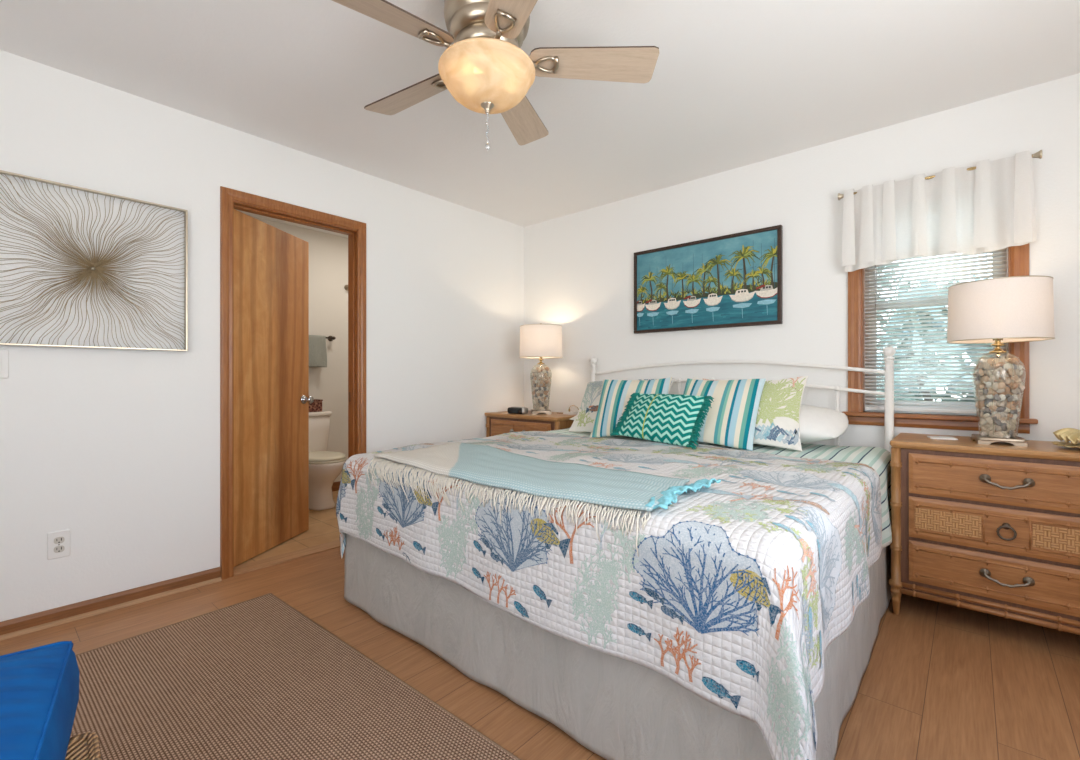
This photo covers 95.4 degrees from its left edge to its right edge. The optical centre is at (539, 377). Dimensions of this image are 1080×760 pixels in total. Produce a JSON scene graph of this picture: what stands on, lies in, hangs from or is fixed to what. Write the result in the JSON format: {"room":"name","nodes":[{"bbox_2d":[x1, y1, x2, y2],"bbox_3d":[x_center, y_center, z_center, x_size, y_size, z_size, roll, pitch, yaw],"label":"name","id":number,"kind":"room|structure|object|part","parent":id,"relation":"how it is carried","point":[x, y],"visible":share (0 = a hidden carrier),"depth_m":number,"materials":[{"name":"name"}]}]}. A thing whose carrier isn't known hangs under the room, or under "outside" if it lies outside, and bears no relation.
{"room":"bedroom","nodes":[
{"label":"bedroom","id":0,"kind":"room"},
{"bbox_2d":[0,50,523,621],"bbox_3d":[-1.599,-0.091,2.855,0.120,2.540,4.560,0,0,41],"label":"wall","id":1,"kind":"structure","parent":0,"point":[118,449],"depth_m":2.42,"materials":[{"name":"white paint"}]},
{"bbox_2d":[0,349,8,377],"bbox_3d":[-2.241,-0.059,2.022,0.012,0.122,0.074,0,0,41],"label":"light switch","id":2,"kind":"object","parent":1,"relation":"attached to","point":[4,353],"visible":1,"depth_m":2.04,"materials":[{"name":"white plastic"}]},
{"bbox_2d":[47,529,70,559],"bbox_3d":[-2.119,0.734,2.163,0.009,0.118,0.074,0,0,41],"label":"wall outlet","id":3,"kind":"object","parent":1,"relation":"attached to","point":[58,542],"visible":1,"depth_m":2.16,"materials":[{"name":"white plastic"}]},
{"bbox_2d":[54,537,64,543],"bbox_3d":[-2.117,0.715,2.162,0.003,0.029,0.034,0,0,41],"label":"receptacle","id":4,"kind":"object","parent":3,"relation":"attached to","point":[57,540],"depth_m":2.16,"materials":[{"name":"white plastic"}]},
{"bbox_2d":[54,545,64,552],"bbox_3d":[-2.117,0.753,2.162,0.003,0.029,0.034,0,0,41],"label":"receptacle","id":5,"kind":"object","parent":3,"relation":"attached to","point":[57,548],"depth_m":2.16,"materials":[{"name":"white plastic"}]},
{"bbox_2d":[0,170,187,350],"bbox_3d":[-2.033,-0.495,2.231,0.042,0.716,0.716,0,0,41],"label":"wall sculpture","id":6,"kind":"object","parent":1,"relation":"attached to","point":[94,270],"visible":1,"depth_m":2.23,"materials":[{"name":"beige metal"}]},
{"bbox_2d":[0,567,221,640],"bbox_3d":[-2.335,1.045,1.901,0.030,0.068,1.914,0,0,41],"label":"baseboard","id":7,"kind":"structure","parent":1,"relation":"attached to","point":[15,627],"depth_m":2.26,"materials":[{"name":"brown wood"}]},
{"bbox_2d":[234,209,313,566],"bbox_3d":[-1.692,0.056,3.100,0.167,2.018,0.710,0,0,8],"label":"door","id":8,"kind":"structure","parent":1,"relation":"in","point":[272,399],"depth_m":3.04,"materials":[{"name":"brown wood"}]},
{"bbox_3d":[-1.650,0.149,3.392,0.167,0.062,0.062,0,0,8],"label":"knob","id":9,"kind":"part","parent":8,"relation":"part of","materials":[{"name":"silver metal"}]},
{"bbox_2d":[220,186,365,579],"bbox_3d":[-1.478,0.025,2.984,0.143,2.107,0.842,0,0,41],"label":"trim","id":10,"kind":"structure","parent":1,"relation":"attached to","point":[230,199],"depth_m":2.77,"materials":[{"name":"brown wood"}]},
{"bbox_2d":[234,540,340,574],"bbox_3d":[-1.483,1.125,2.989,0.120,0.108,0.760,0,0,41],"label":"threshold","id":11,"kind":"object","parent":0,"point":[255,565],"depth_m":2.93,"materials":[{"name":"brown wood"}]},
{"bbox_2d":[237,491,339,565],"bbox_3d":[-1.898,1.126,3.668,1.400,0.106,2.350,0,0,41],"label":"floor","id":12,"kind":"structure","parent":0,"point":[323,524],"depth_m":3.35,"materials":[{"name":"tile"}]},
{"bbox_2d":[309,411,345,510],"bbox_3d":[-1.910,0.687,4.164,0.712,0.772,0.468,0,0,41],"label":"toilet","id":13,"kind":"object","parent":12,"relation":"on","point":[325,466],"visible":0.51,"depth_m":4.02,"materials":[{"name":"beige ceramic"}]},
{"bbox_2d":[309,399,322,411],"bbox_3d":[-2.074,0.247,4.347,0.136,0.108,0.246,0,0,41],"label":"tissue box","id":14,"kind":"object","parent":13,"relation":"on","point":[316,406],"visible":0.41,"depth_m":4.35,"materials":[{"name":"red cardboard"}]},
{"bbox_3d":[-2.094,0.518,4.325,0.204,0.360,0.440,0,0,41],"label":"tank","id":15,"kind":"part","parent":13,"relation":"part of","materials":[{"name":"beige ceramic"}]},
{"bbox_3d":[-2.094,0.320,4.325,0.224,0.037,0.468,0,0,41],"label":"tank lid","id":16,"kind":"part","parent":13,"relation":"part of","materials":[{"name":"beige ceramic"}]},
{"bbox_3d":[-1.838,0.674,4.101,0.510,0.018,0.380,0,0,41],"label":"seat","id":17,"kind":"part","parent":13,"relation":"part of","materials":[{"name":"beige"}]},
{"bbox_3d":[-1.840,0.649,4.103,0.510,0.027,0.380,0,0,41],"label":"seat lid","id":18,"kind":"part","parent":13,"relation":"part of","materials":[{"name":"beige"}]},
{"bbox_3d":[-1.834,0.879,4.098,0.510,0.388,0.370,0,0,41],"label":"bowl","id":19,"kind":"part","parent":13,"relation":"part of","materials":[{"name":"beige ceramic"}]},
{"bbox_2d":[251,216,347,481],"bbox_3d":[-2.462,-0.091,4.162,0.100,2.540,2.550,0,0,41],"label":"wall","id":20,"kind":"structure","parent":0,"point":[328,253],"depth_m":4.64,"materials":[{"name":"white paint"}]},
{"bbox_2d":[326,336,335,340],"bbox_3d":[-2.141,-0.373,4.393,0.080,0.052,0.631,0,0,41],"label":"towel bar","id":21,"kind":"object","parent":20,"relation":"attached to","point":[330,338],"visible":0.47,"depth_m":4.59,"materials":[{"name":"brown metal"}]},
{"bbox_2d":[309,335,326,366],"bbox_3d":[-2.093,-0.243,4.404,0.066,0.291,0.348,0,0,41],"label":"hand towel","id":22,"kind":"object","parent":21,"relation":"hanging from","point":[317,343],"visible":0.46,"depth_m":4.46,"materials":[{"name":"grey fabric"}]},
{"bbox_2d":[332,481,340,491],"bbox_3d":[-2.419,1.031,4.125,0.014,0.084,2.350,0,0,41],"label":"baseboard","id":23,"kind":"structure","parent":20,"relation":"attached to","point":[335,487],"depth_m":4.67,"materials":[{"name":"brown wood"}]},
{"bbox_2d":[0,0,1079,237],"bbox_3d":[-0.644,-1.411,2.019,5.660,0.100,4.560,0,0,41],"label":"ceiling","id":24,"kind":"structure","parent":0,"point":[733,84],"depth_m":2.22,"materials":[{"name":"white paint"}]},
{"bbox_2d":[332,0,658,150],"bbox_3d":[-0.217,-1.085,1.752,1.166,0.551,1.174,0,0,41],"label":"ceiling fan","id":25,"kind":"object","parent":24,"relation":"hanging from","point":[485,70],"visible":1,"depth_m":1.69,"materials":[{"name":"beige wood"}]},
{"bbox_3d":[-0.483,-1.130,1.515,0.455,0.043,0.149,0,0,-38],"label":"blade","id":26,"kind":"part","parent":25,"relation":"part of","materials":[{"name":"brown wood"}]},
{"bbox_3d":[-0.503,-1.130,1.958,0.455,0.043,0.149,0,0,34],"label":"blade","id":27,"kind":"part","parent":25,"relation":"part of","materials":[{"name":"brown wood"}]},
{"bbox_3d":[-0.188,-1.038,1.750,0.342,0.133,0.342,0,0,41],"label":"lamp shade","id":28,"kind":"part","parent":25,"relation":"part of","materials":[{"name":"white glass"}]},
{"bbox_3d":[-0.188,-0.892,1.750,0.016,0.107,0.010,0,0,41],"label":"pull chain","id":29,"kind":"part","parent":25,"relation":"part of","materials":[{"name":"silver metal"}]},
{"bbox_3d":[-0.056,-1.130,1.396,0.149,0.043,0.455,0,0,-20],"label":"blade","id":30,"kind":"part","parent":25,"relation":"part of","materials":[{"name":"brown wood"}]},
{"bbox_3d":[-0.087,-1.130,2.114,0.149,0.043,0.455,0,0,16],"label":"blade","id":31,"kind":"part","parent":25,"relation":"part of","materials":[{"name":"brown wood"}]},
{"bbox_3d":[0.189,-1.130,1.766,0.455,0.043,0.149,0,0,-2],"label":"blade","id":32,"kind":"part","parent":25,"relation":"part of","materials":[{"name":"brown wood"}]},
{"bbox_2d":[0,547,1079,759],"bbox_3d":[-0.086,1.129,1.517,3.920,0.100,4.300,0,0,41],"label":"floor","id":33,"kind":"structure","parent":0,"point":[940,681],"depth_m":1.80,"materials":[{"name":"brown wood"}]},
{"bbox_2d":[70,593,520,759],"bbox_3d":[-0.919,1.073,0.998,2.492,0.011,1.692,0,0,40],"label":"area rug","id":34,"kind":"object","parent":33,"relation":"on","point":[257,678],"visible":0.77,"depth_m":1.62,"materials":[{"name":"brown carpet"}]},
{"bbox_2d":[65,732,101,759],"bbox_3d":[-1.086,0.949,0.716,0.687,0.239,0.607,0,0,-45],"label":"seat","id":35,"kind":"object","parent":34,"relation":"on","point":[84,746],"visible":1,"depth_m":1.11,"materials":[{"name":"wicker"}]},
{"bbox_2d":[0,641,78,759],"bbox_3d":[-1.173,0.714,0.724,0.671,0.236,0.711,0,0,-38],"label":"seat cushion","id":36,"kind":"object","parent":35,"relation":"on","point":[39,686],"visible":1,"depth_m":0.97,"materials":[{"name":"blue fabric"}]},
{"bbox_2d":[485,410,575,436],"bbox_3d":[-0.026,0.683,3.963,0.787,0.792,0.491,0,0,41],"label":"nightstand","id":37,"kind":"object","parent":33,"relation":"on","point":[497,423],"visible":0.06,"depth_m":3.80,"materials":[{"name":"brown wood"}]},
{"bbox_3d":[-0.426,0.699,4.062,0.056,0.760,0.056,0,0,41],"label":"corner post","id":38,"kind":"part","parent":37,"relation":"part of","materials":[{"name":"brown wood"}]},
{"bbox_2d":[508,407,527,413],"bbox_3d":[-0.182,0.260,3.945,0.166,0.054,0.072,0,0,35],"label":"alarm clock","id":39,"kind":"object","parent":37,"relation":"on","point":[512,410],"visible":0.99,"depth_m":3.91,"materials":[{"name":"black plastic"}]},
{"bbox_3d":[-0.163,0.426,3.807,0.635,0.178,0.022,0,0,41],"label":"drawer","id":40,"kind":"part","parent":37,"relation":"part of","materials":[{"name":"brown wood"}]},
{"bbox_2d":[519,324,562,413],"bbox_3d":[0.007,-0.077,3.954,0.350,0.728,0.350,0,0,5],"label":"table lamp","id":41,"kind":"object","parent":37,"relation":"on","point":[540,342],"visible":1,"depth_m":3.85,"materials":[{"name":"white fabric"}]},
{"bbox_3d":[0.007,-0.290,3.954,0.346,0.250,0.346,0,0,-4],"label":"lamp shade","id":42,"kind":"part","parent":41,"relation":"part of","materials":[{"name":"beige fabric"}]},
{"bbox_2d":[531,366,550,410],"bbox_3d":[0.007,0.074,3.954,0.176,0.383,0.176,0,0,41],"label":"glass vase","id":43,"kind":"object","parent":41,"relation":"on","point":[540,379],"depth_m":3.90,"materials":[{"name":"white"}]},
{"bbox_3d":[0.124,0.699,3.581,0.056,0.760,0.056,0,0,41],"label":"corner post","id":44,"kind":"part","parent":37,"relation":"part of","materials":[{"name":"brown wood"}]},
{"bbox_3d":[0.261,0.633,3.749,0.016,0.632,0.385,0,0,41],"label":"panel","id":45,"kind":"part","parent":37,"relation":"part of","materials":[{"name":"brown wood"}]},
{"bbox_2d":[563,405,578,414],"bbox_3d":[0.264,0.250,3.860,0.155,0.075,0.086,0,0,41],"label":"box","id":46,"kind":"object","parent":37,"relation":"on","point":[569,412],"visible":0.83,"depth_m":3.85,"materials":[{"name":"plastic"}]},
{"bbox_2d":[590,346,895,452],"bbox_3d":[0.492,0.456,2.491,1.958,1.247,2.007,0,0,41],"label":"bed","id":47,"kind":"object","parent":33,"relation":"on","point":[889,352],"visible":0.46,"depth_m":2.74,"materials":[{"name":"white metal"}]},
{"bbox_3d":[0.419,0.456,3.850,0.058,1.247,0.057,0,0,41],"label":"headboard post","id":48,"kind":"part","parent":47,"relation":"part of","materials":[{"name":"white metal"}]},
{"bbox_2d":[336,431,881,759],"bbox_3d":[0.240,0.632,2.190,2.172,0.566,1.507,0,0,41],"label":"quilt","id":49,"kind":"object","parent":47,"relation":"on","point":[737,592],"visible":0.82,"depth_m":1.37,"materials":[{"name":"fabric"}]},
{"bbox_2d":[367,442,720,556],"bbox_3d":[-0.074,0.407,1.919,1.456,0.170,0.560,0,0,41],"label":"throw blanket","id":50,"kind":"object","parent":49,"relation":"on","point":[479,464],"visible":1,"depth_m":1.70,"materials":[{"name":"blue fabric"}]},
{"bbox_2d":[610,393,713,449],"bbox_3d":[0.662,0.227,2.723,0.196,0.277,0.569,0,0,-38],"label":"lumbar pillow","id":51,"kind":"object","parent":49,"relation":"on","point":[673,419],"visible":0.99,"depth_m":2.65,"materials":[{"name":"fabric"}]},
{"bbox_2d":[344,533,891,759],"bbox_3d":[0.437,0.866,2.453,2.014,0.413,1.963,0,0,41],"label":"bed skirt","id":52,"kind":"object","parent":47,"relation":"on","point":[616,708],"visible":0.43,"depth_m":1.53,"materials":[{"name":"fabric"}]},
{"bbox_2d":[544,428,891,548],"bbox_3d":[0.827,0.541,2.838,1.979,0.368,0.851,0,0,41],"label":"coverlet","id":53,"kind":"object","parent":47,"relation":"on","point":[878,458],"visible":0.28,"depth_m":2.38,"materials":[{"name":"white fabric"}]},
{"bbox_2d":[569,378,674,431],"bbox_3d":[0.526,0.186,3.252,0.692,0.368,0.261,0,0,41],"label":"pillow sham","id":54,"kind":"object","parent":53,"relation":"on","point":[584,420],"visible":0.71,"depth_m":3.35,"materials":[{"name":"fabric"}]},
{"bbox_2d":[590,377,671,437],"bbox_3d":[0.562,0.184,3.052,0.465,0.380,0.293,0,0,28],"label":"striped pillow","id":55,"kind":"object","parent":53,"relation":"on","point":[615,394],"visible":0.63,"depth_m":3.06,"materials":[{"name":"fabric"}]},
{"bbox_2d":[683,378,765,450],"bbox_3d":[0.969,0.184,2.693,0.447,0.365,0.290,0,0,37],"label":"striped pillow","id":56,"kind":"object","parent":53,"relation":"on","point":[730,421],"visible":0.76,"depth_m":2.61,"materials":[{"name":"fabric"}]},
{"bbox_2d":[693,376,807,450],"bbox_3d":[1.113,0.176,2.709,0.622,0.375,0.267,0,0,36],"label":"pillow sham","id":57,"kind":"object","parent":53,"relation":"on","point":[777,424],"visible":0.57,"depth_m":2.56,"materials":[{"name":"fabric"}]},
{"bbox_2d":[800,405,847,442],"bbox_3d":[1.280,0.249,2.803,0.814,0.224,0.391,0,0,37],"label":"bed pillow","id":58,"kind":"object","parent":53,"relation":"on","point":[816,423],"visible":0.31,"depth_m":2.52,"materials":[{"name":"white fabric"}]},
{"bbox_3d":[1.134,-0.067,3.225,1.903,0.096,0.022,0,0,41],"label":"headboard rail","id":59,"kind":"part","parent":47,"relation":"part of","materials":[{"name":"white metal"}]},
{"bbox_3d":[1.134,0.052,3.225,1.902,0.089,0.020,0,0,41],"label":"headboard rail","id":60,"kind":"part","parent":47,"relation":"part of","materials":[{"name":"white metal"}]},
{"bbox_3d":[1.849,0.456,2.599,0.058,1.247,0.057,0,0,41],"label":"headboard post","id":61,"kind":"part","parent":47,"relation":"part of","materials":[{"name":"white metal"}]},
{"bbox_2d":[889,433,1079,634],"bbox_3d":[2.030,0.683,2.150,0.787,0.792,0.491,0,0,41],"label":"dresser","id":62,"kind":"object","parent":33,"relation":"on","point":[993,528],"visible":1,"depth_m":2.03,"materials":[{"name":"brown wood"}]},
{"bbox_3d":[1.631,0.699,2.248,0.056,0.760,0.056,0,0,41],"label":"corner post","id":63,"kind":"part","parent":62,"relation":"part of","materials":[{"name":"brown wood"}]},
{"bbox_2d":[927,436,957,439],"bbox_3d":[1.902,0.283,2.322,0.100,0.007,0.085,0,0,27],"label":"coaster","id":64,"kind":"object","parent":62,"relation":"on","point":[930,437],"visible":1,"depth_m":2.31,"materials":[{"name":"white plastic"}]},
{"bbox_3d":[1.750,0.621,2.111,0.220,0.088,0.005,0,0,41],"label":"cane panel","id":65,"kind":"part","parent":62,"relation":"part of","materials":[{"name":"brown wicker"}]},
{"bbox_3d":[1.838,0.621,2.034,0.005,0.120,0.006,0,0,41],"label":"panel moulding","id":66,"kind":"part","parent":62,"relation":"part of","materials":[{"name":"brown wood"}]},
{"bbox_3d":[2.031,0.953,2.150,0.755,0.060,0.419,0,0,41],"label":"rail","id":67,"kind":"part","parent":62,"relation":"part of","materials":[{"name":"brown wood"}]},
{"bbox_3d":[1.893,0.426,1.993,0.635,0.178,0.022,0,0,41],"label":"drawer","id":68,"kind":"part","parent":62,"relation":"part of","materials":[{"name":"brown wood"}]},
{"bbox_3d":[1.893,0.621,1.993,0.635,0.180,0.022,0,0,41],"label":"drawer","id":69,"kind":"part","parent":62,"relation":"part of","materials":[{"name":"brown wood"}]},
{"bbox_3d":[1.893,0.817,1.993,0.635,0.180,0.022,0,0,41],"label":"drawer","id":70,"kind":"part","parent":62,"relation":"part of","materials":[{"name":"brown wood"}]},
{"bbox_2d":[946,275,1054,445],"bbox_3d":[2.020,-0.077,2.166,0.350,0.728,0.350,0,0,-43],"label":"table lamp","id":71,"kind":"object","parent":62,"relation":"on","point":[997,311],"visible":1,"depth_m":2.10,"materials":[{"name":"beige fabric"}]},
{"bbox_2d":[973,357,1024,437],"bbox_3d":[2.020,0.074,2.166,0.175,0.383,0.175,0,0,41],"label":"glass vase","id":72,"kind":"object","parent":71,"relation":"on","point":[998,384],"depth_m":2.12,"materials":[{"name":"white"}]},
{"bbox_3d":[2.020,-0.290,2.166,0.346,0.250,0.346,0,0,33],"label":"lamp shade","id":73,"kind":"part","parent":71,"relation":"part of","materials":[{"name":"beige fabric"}]},
{"bbox_3d":[1.882,0.621,1.981,0.062,0.069,0.017,0,0,41],"label":"ring pull","id":74,"kind":"part","parent":62,"relation":"part of","materials":[{"name":"brown metal"}]},
{"bbox_3d":[1.877,0.423,1.975,0.164,0.053,0.027,0,0,41],"label":"drawer pull","id":75,"kind":"part","parent":62,"relation":"part of","materials":[{"name":"grey metal"}]},
{"bbox_3d":[1.877,0.814,1.975,0.164,0.053,0.027,0,0,41],"label":"drawer pull","id":76,"kind":"part","parent":62,"relation":"part of","materials":[{"name":"grey metal"}]},
{"bbox_3d":[1.940,0.621,1.944,0.005,0.120,0.006,0,0,41],"label":"panel moulding","id":77,"kind":"part","parent":62,"relation":"part of","materials":[{"name":"brown wood"}]},
{"bbox_3d":[2.029,0.621,1.867,0.220,0.088,0.005,0,0,41],"label":"cane panel","id":78,"kind":"part","parent":62,"relation":"part of","materials":[{"name":"brown wicker"}]},
{"bbox_2d":[1051,428,1079,448],"bbox_3d":[2.180,0.234,1.998,0.208,0.098,0.146,0,0,-11],"label":"shell ornament","id":79,"kind":"object","parent":62,"relation":"on","point":[1066,434],"visible":1,"depth_m":1.97,"materials":[{"name":"gold metal"}]},
{"bbox_2d":[524,73,1079,448],"bbox_3d":[1.376,-0.091,3.188,3.920,2.540,0.140,0,0,41],"label":"wall","id":80,"kind":"structure","parent":0,"point":[579,266],"depth_m":2.92,"materials":[{"name":"white paint"}]},
{"bbox_2d":[634,225,782,333],"bbox_3d":[1.088,-0.630,3.321,1.018,0.600,0.032,0,0,41],"label":"framed painting","id":81,"kind":"object","parent":80,"relation":"attached to","point":[731,280],"visible":1,"depth_m":3.26,"materials":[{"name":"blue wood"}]},
{"bbox_2d":[842,243,1037,433],"bbox_3d":[2.041,-0.377,2.566,0.779,1.275,0.180,0,0,41],"label":"window","id":82,"kind":"structure","parent":80,"relation":"in","point":[1017,260],"depth_m":2.63,"materials":[{"name":"brown wood"}]},
{"bbox_3d":[2.091,-0.653,2.623,0.543,0.535,0.025,0,0,41],"label":"sash","id":83,"kind":"part","parent":82,"relation":"part of","materials":[{"name":"white plastic"}]},
{"bbox_3d":[2.074,-0.129,2.604,0.543,0.575,0.025,0,0,41],"label":"sash","id":84,"kind":"part","parent":82,"relation":"part of","materials":[{"name":"white plastic"}]},
{"bbox_2d":[865,248,1006,413],"bbox_3d":[2.034,-0.381,2.558,0.575,1.120,0.039,0,0,41],"label":"window blind","id":85,"kind":"object","parent":82,"relation":"attached to","point":[880,276],"visible":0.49,"depth_m":2.59,"materials":[{"name":"white plastic"}]},
{"bbox_3d":[1.874,-0.376,2.705,0.001,1.090,0.027,0,0,41],"label":"ladder cord","id":86,"kind":"part","parent":85,"relation":"part of","materials":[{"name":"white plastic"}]},
{"bbox_3d":[2.038,0.171,2.562,0.575,0.016,0.024,0,0,41],"label":"rail","id":87,"kind":"part","parent":85,"relation":"part of","materials":[{"name":"white plastic"}]},
{"bbox_3d":[2.081,-0.377,2.612,0.587,1.132,0.058,0,0,41],"label":"frame","id":88,"kind":"part","parent":82,"relation":"part of","materials":[{"name":"white plastic"}]},
{"bbox_3d":[2.021,0.200,2.543,0.779,0.022,0.120,0,0,41],"label":"sill","id":89,"kind":"part","parent":82,"relation":"part of","materials":[{"name":"brown wood"}]},
{"bbox_2d":[838,150,1041,199],"bbox_3d":[1.983,-1.004,2.499,0.800,0.055,0.094,0,0,41],"label":"curtain rod","id":90,"kind":"object","parent":80,"relation":"attached to","point":[1038,154],"visible":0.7,"depth_m":2.37,"materials":[{"name":"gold metal"}]},
{"bbox_2d":[842,150,1036,271],"bbox_3d":[1.952,-0.811,2.462,0.758,0.448,0.068,0,0,41],"label":"window valance","id":91,"kind":"object","parent":90,"relation":"hanging from","point":[989,207],"visible":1,"depth_m":2.41,"materials":[{"name":"white fabric"}]},
{"label":"outside","id":92,"kind":"structure","parent":0,"visible":0},
{"bbox_3d":[6.822,1.529,7.830,12.000,0.100,13.700,0,0,41],"label":"ground","id":93,"kind":"structure","parent":92,"visible":0},
{"bbox_2d":[877,261,970,373],"bbox_3d":[4.954,-0.435,8.249,3.924,3.852,4.029,0,0,41],"label":"shrub","id":94,"kind":"object","parent":93,"relation":"on","point":[900,261],"visible":0.02,"depth_m":7.58,"materials":[{"name":"green plant"}]},
{"bbox_2d":[877,272,991,401],"bbox_3d":[4.099,0.240,4.590,2.497,2.499,2.653,0,0,41],"label":"shrub","id":95,"kind":"object","parent":93,"relation":"on","point":[970,272],"visible":0.11,"depth_m":4.52,"materials":[{"name":"green plant"}]},
{"bbox_3d":[4.135,0.562,4.697,1.075,1.853,1.072,0,0,41],"label":"stem","id":96,"kind":"part","parent":95,"relation":"part of","materials":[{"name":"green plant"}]}
]}

